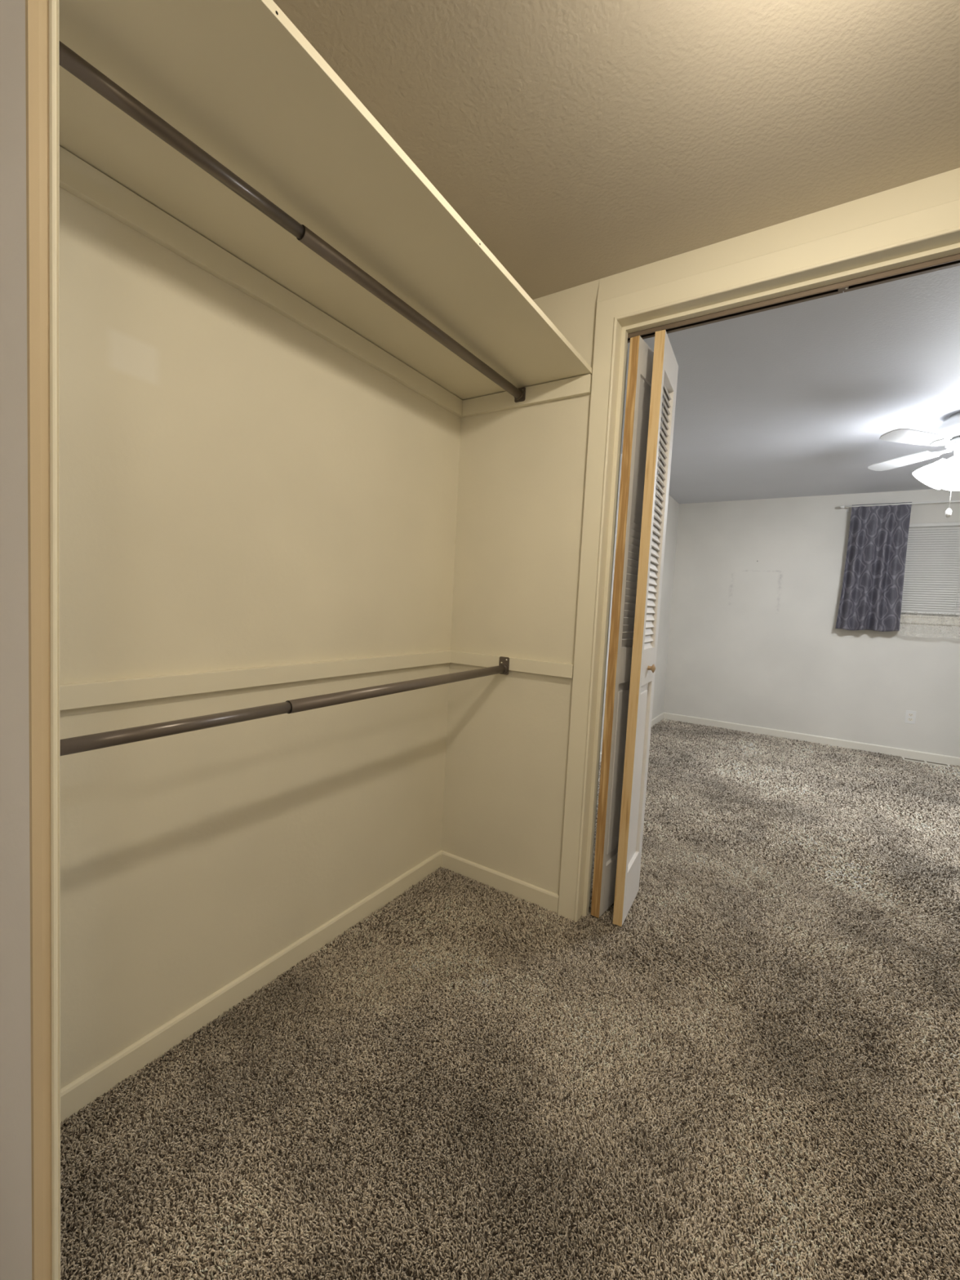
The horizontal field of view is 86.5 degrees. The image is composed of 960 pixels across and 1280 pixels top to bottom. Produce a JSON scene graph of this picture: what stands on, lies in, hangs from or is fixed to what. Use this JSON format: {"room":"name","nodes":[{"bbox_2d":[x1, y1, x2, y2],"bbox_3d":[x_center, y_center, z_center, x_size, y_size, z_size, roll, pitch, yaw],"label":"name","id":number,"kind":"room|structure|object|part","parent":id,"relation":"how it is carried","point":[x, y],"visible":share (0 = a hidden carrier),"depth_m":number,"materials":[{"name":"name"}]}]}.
{"room":"walk-in closet","nodes":[
{"label":"walk-in closet","id":0,"kind":"room"},
{"bbox_2d":[0,0,31,1279],"bbox_3d":[-0.766,-0.080,0.757,0.594,2.452,0.037,6,5,33],"label":"wall","id":1,"kind":"structure","parent":0,"point":[15,1160],"depth_m":0.62,"materials":[{"name":"grey paint"}]},
{"bbox_2d":[25,0,52,1279],"bbox_3d":[-0.514,-0.055,0.595,0.006,2.452,0.037,6,5,33],"label":"trim","id":2,"kind":"structure","parent":1,"relation":"attached to","point":[37,11],"depth_m":0.59,"materials":[{"name":"beige wood"}]},
{"bbox_2d":[48,0,60,1279],"bbox_3d":[-0.520,-0.057,0.615,0.043,2.452,0.028,6,5,33],"label":"trim","id":3,"kind":"structure","parent":1,"relation":"attached to","point":[54,51],"depth_m":0.60,"materials":[{"name":"beige wood"}]},
{"bbox_2d":[59,186,679,1088],"bbox_3d":[0.191,-0.188,2.872,0.147,2.452,7.106,6,5,33],"label":"wall","id":4,"kind":"structure","parent":0,"point":[239,488],"depth_m":1.41,"materials":[{"name":"beige paint"}]},
{"bbox_2d":[60,849,442,1123],"bbox_3d":[-0.617,1.049,1.701,0.012,0.080,1.622,6,5,33],"label":"baseboard","id":5,"kind":"structure","parent":4,"relation":"attached to","point":[98,1081],"depth_m":1.48,"materials":[{"name":"white wood"}]},
{"bbox_2d":[59,650,451,710],"bbox_3d":[-0.567,0.102,1.629,0.020,0.054,1.622,6,5,33],"label":"board","id":6,"kind":"object","parent":4,"relation":"attached to","point":[90,694],"visible":0.77,"depth_m":1.39,"materials":[{"name":"beige wood"}]},
{"bbox_2d":[59,146,463,417],"bbox_3d":[-0.513,-0.977,1.549,0.020,0.066,1.622,6,5,33],"label":"board","id":7,"kind":"object","parent":4,"relation":"attached to","point":[77,177],"visible":0.85,"depth_m":1.31,"materials":[{"name":"beige wood"}]},
{"bbox_2d":[58,0,592,399],"bbox_3d":[-0.267,-0.998,1.388,0.599,0.018,1.618,6,5,33],"label":"closet shelf","id":8,"kind":"object","parent":7,"relation":"on","point":[237,79],"visible":0.88,"depth_m":1.07,"materials":[{"name":"beige paint"}]},
{"bbox_2d":[58,40,525,402],"bbox_3d":[-0.272,-0.950,1.384,0.048,0.074,1.600,6,5,33],"label":"hanging rod","id":9,"kind":"object","parent":8,"relation":"attached to","point":[69,60],"visible":1,"depth_m":1.07,"materials":[{"name":"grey metal"}]},
{"bbox_2d":[600,711,664,762],"bbox_3d":[1.016,0.947,4.184,0.012,0.080,4.086,6,5,33],"label":"baseboard","id":10,"kind":"structure","parent":4,"relation":"attached to","point":[657,719],"depth_m":5.61,"materials":[{"name":"paint"}]},
{"bbox_2d":[60,724,959,1279],"bbox_3d":[1.869,1.247,1.921,4.220,0.100,7.226,6,5,33],"label":"floor","id":11,"kind":"structure","parent":0,"point":[882,875],"depth_m":1.22,"materials":[{"name":"carpet"}]},
{"bbox_2d":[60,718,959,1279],"bbox_3d":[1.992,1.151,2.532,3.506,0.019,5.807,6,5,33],"label":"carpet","id":12,"kind":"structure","parent":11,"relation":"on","point":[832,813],"depth_m":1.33,"materials":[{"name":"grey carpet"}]},
{"bbox_2d":[902,756,951,767],"bbox_3d":[3.999,1.098,4.580,0.320,0.016,0.110,6,5,33],"label":"floor vent","id":13,"kind":"object","parent":11,"relation":"in","point":[904,758],"visible":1,"depth_m":4.57,"materials":[{"name":"metal"}]},
{"bbox_2d":[272,0,959,503],"bbox_3d":[1.996,-1.295,1.733,4.220,0.100,7.226,6,5,33],"label":"ceiling","id":14,"kind":"structure","parent":0,"point":[580,142],"depth_m":1.36,"materials":[{"name":"white paint"}]},
{"bbox_2d":[867,412,959,517],"bbox_3d":[2.791,-0.999,2.943,0.852,0.588,0.852,6,5,33],"label":"ceiling fan","id":15,"kind":"object","parent":14,"relation":"hanging from","point":[944,473],"visible":1,"depth_m":2.94,"materials":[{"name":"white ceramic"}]},
{"bbox_3d":[2.718,-1.151,3.297,0.131,0.027,0.395,2,4,-12],"label":"blade","id":16,"kind":"part","parent":15,"relation":"part of","materials":[{"name":"white ceramic"}]},
{"bbox_3d":[2.433,-1.133,2.855,0.395,0.027,0.131,2,4,-12],"label":"blade","id":17,"kind":"part","parent":15,"relation":"part of","materials":[{"name":"white ceramic"}]},
{"bbox_3d":[2.667,-0.982,3.037,0.163,0.176,0.163,2,4,-7],"label":"lamp shade","id":18,"kind":"part","parent":15,"relation":"part of","materials":[{"name":"white glass"}]},
{"bbox_3d":[2.708,-0.735,2.948,0.028,0.053,0.028,6,5,33],"label":"chain pull","id":19,"kind":"part","parent":15,"relation":"part of","materials":[{"name":"white plastic"}]},
{"bbox_3d":[2.716,-0.888,2.937,0.004,0.275,0.004,6,5,33],"label":"pull chain","id":20,"kind":"part","parent":15,"relation":"part of","materials":[{"name":"white plastic"}]},
{"bbox_3d":[2.881,-0.974,3.068,0.163,0.176,0.163,2,4,-7],"label":"lamp shade","id":21,"kind":"part","parent":15,"relation":"part of","materials":[{"name":"white glass"}]},
{"bbox_3d":[2.697,-0.965,2.824,0.163,0.176,0.163,2,4,-7],"label":"lamp shade","id":22,"kind":"part","parent":15,"relation":"part of","materials":[{"name":"white glass"}]},
{"bbox_2d":[441,167,959,894],"bbox_3d":[1.629,0.004,1.246,4.100,2.452,0.120,6,5,33],"label":"wall","id":23,"kind":"structure","parent":0,"point":[522,469],"depth_m":2.12,"materials":[{"name":"beige paint"}]},
{"bbox_2d":[60,656,509,755],"bbox_3d":[-0.332,0.141,1.469,0.048,0.086,1.600,6,5,33],"label":"hanging rod","id":24,"kind":"object","parent":23,"relation":"attached to","point":[117,737],"visible":0.91,"depth_m":1.17,"materials":[{"name":"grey metal"}]},
{"bbox_2d":[440,850,559,913],"bbox_3d":[0.071,1.045,2.216,0.588,0.080,0.012,6,5,33],"label":"baseboard","id":25,"kind":"structure","parent":23,"relation":"attached to","point":[518,888],"depth_m":2.19,"materials":[{"name":"white wood"}]},
{"bbox_2d":[450,650,573,678],"bbox_3d":[0.119,0.099,2.140,0.580,0.054,0.020,6,5,33],"label":"board","id":26,"kind":"object","parent":23,"relation":"attached to","point":[526,665],"visible":1,"depth_m":2.10,"materials":[{"name":"beige wood"}]},
{"bbox_2d":[462,373,591,417],"bbox_3d":[0.172,-0.981,2.062,0.577,0.066,0.020,6,5,33],"label":"board","id":27,"kind":"object","parent":23,"relation":"attached to","point":[580,385],"visible":0.97,"depth_m":2.02,"materials":[{"name":"beige wood"}]},
{"bbox_2d":[557,168,959,921],"bbox_3d":[1.143,-0.042,1.546,1.749,2.451,0.146,6,5,33],"label":"door frame","id":28,"kind":"structure","parent":23,"relation":"attached to","point":[927,210],"depth_m":1.78,"materials":[{"name":"beige wood"}]},
{"bbox_2d":[627,253,959,342],"bbox_3d":[1.214,-1.071,1.501,1.581,0.019,0.037,6,5,33],"label":"door track","id":29,"kind":"object","parent":23,"relation":"attached to","point":[953,260],"visible":0.9,"depth_m":1.61,"materials":[{"name":"brown metal"}]},
{"bbox_2d":[591,329,678,926],"bbox_3d":[0.648,-0.014,2.041,0.133,2.237,0.314,6,5,38],"label":"door","id":30,"kind":"structure","parent":29,"relation":"hanging from","point":[652,376],"depth_m":1.98,"materials":[{"name":"white paint"}]},
{"bbox_3d":[0.662,-0.004,2.032,0.035,2.219,0.302,5,5,29],"label":"panel","id":31,"kind":"part","parent":30,"relation":"part of","materials":[{"name":"white paint"}]},
{"bbox_3d":[0.678,0.112,2.012,0.029,0.036,0.036,5,5,29],"label":"knob","id":32,"kind":"part","parent":30,"relation":"part of","materials":[{"name":"beige wood"}]},
{"bbox_3d":[0.833,-1.109,1.746,0.672,0.016,0.036,6,5,33],"label":"track rail","id":33,"kind":"part","parent":29,"relation":"part of","materials":[{"name":"brown metal"}]},
{"bbox_3d":[1.497,-1.045,1.320,0.907,0.016,0.036,6,5,33],"label":"track rail","id":34,"kind":"part","parent":29,"relation":"part of","materials":[{"name":"brown metal"}]},
{"bbox_2d":[663,488,959,757],"bbox_3d":[3.857,-0.148,4.811,4.220,2.452,0.120,6,5,33],"label":"wall","id":35,"kind":"structure","parent":0,"point":[752,642],"depth_m":5.16,"materials":[{"name":"white paint"}]},
{"bbox_2d":[663,712,959,765],"bbox_3d":[3.778,1.037,4.832,3.941,0.080,0.012,6,5,33],"label":"baseboard","id":36,"kind":"structure","parent":35,"relation":"attached to","point":[955,761],"depth_m":5.07,"materials":[{"name":"paint"}]},
{"bbox_2d":[840,500,959,511],"bbox_3d":[4.209,-1.190,4.393,1.826,0.060,0.128,6,5,33],"label":"curtain rod","id":37,"kind":"object","parent":35,"relation":"attached to","point":[847,507],"visible":1,"depth_m":4.61,"materials":[{"name":"white metal"}]},
{"bbox_2d":[835,502,911,631],"bbox_3d":[3.637,-0.665,4.718,0.482,1.174,0.075,6,5,33],"label":"curtain","id":38,"kind":"object","parent":37,"relation":"hanging from","point":[872,593],"visible":1,"depth_m":4.71,"materials":[{"name":"fabric"}]},
{"bbox_3d":[4.181,-1.188,4.350,1.750,0.015,0.015,6,5,33],"label":"rod","id":39,"kind":"part","parent":37,"relation":"part of","materials":[{"name":"white plastic"}]},
{"bbox_2d":[904,710,916,724],"bbox_3d":[3.966,0.711,4.699,0.074,0.120,0.008,6,5,33],"label":"wall outlet","id":40,"kind":"object","parent":35,"relation":"attached to","point":[910,716],"visible":1,"depth_m":4.70,"materials":[{"name":"white plastic"}]},
{"bbox_2d":[900,526,959,625],"bbox_3d":[4.238,-0.583,4.522,1.260,0.904,0.142,6,5,33],"label":"window","id":41,"kind":"structure","parent":35,"relation":"in","point":[915,618],"depth_m":4.60,"materials":[{"name":"white plastic"}]},
{"bbox_3d":[4.032,-0.644,4.701,0.500,0.740,0.004,6,5,33],"label":"pane","id":42,"kind":"part","parent":41,"relation":"part of","materials":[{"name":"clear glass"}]},
{"bbox_3d":[4.188,-0.168,4.505,1.260,0.075,0.031,6,5,33],"label":"sill","id":43,"kind":"part","parent":41,"relation":"part of","materials":[{"name":"paint"}]},
{"bbox_2d":[901,522,959,614],"bbox_3d":[4.226,-0.627,4.495,1.116,0.810,0.044,6,5,33],"label":"window blind","id":44,"kind":"object","parent":41,"relation":"attached to","point":[944,553],"visible":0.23,"depth_m":4.59,"materials":[{"name":"white plastic"}]},
{"bbox_3d":[4.206,-0.230,4.525,1.112,0.012,0.024,6,5,33],"label":"rail","id":45,"kind":"part","parent":44,"relation":"part of","materials":[{"name":"white plastic"}]},
{"bbox_3d":[4.245,-1.016,4.467,1.116,0.030,0.044,6,5,33],"label":"head rail","id":46,"kind":"part","parent":44,"relation":"part of","materials":[{"name":"white plastic"}]},
{"bbox_2d":[902,632,959,638],"bbox_3d":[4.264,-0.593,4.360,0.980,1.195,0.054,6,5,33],"label":"window sill","id":47,"kind":"structure","parent":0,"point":[940,636],"depth_m":4.58,"materials":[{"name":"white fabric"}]}
]}

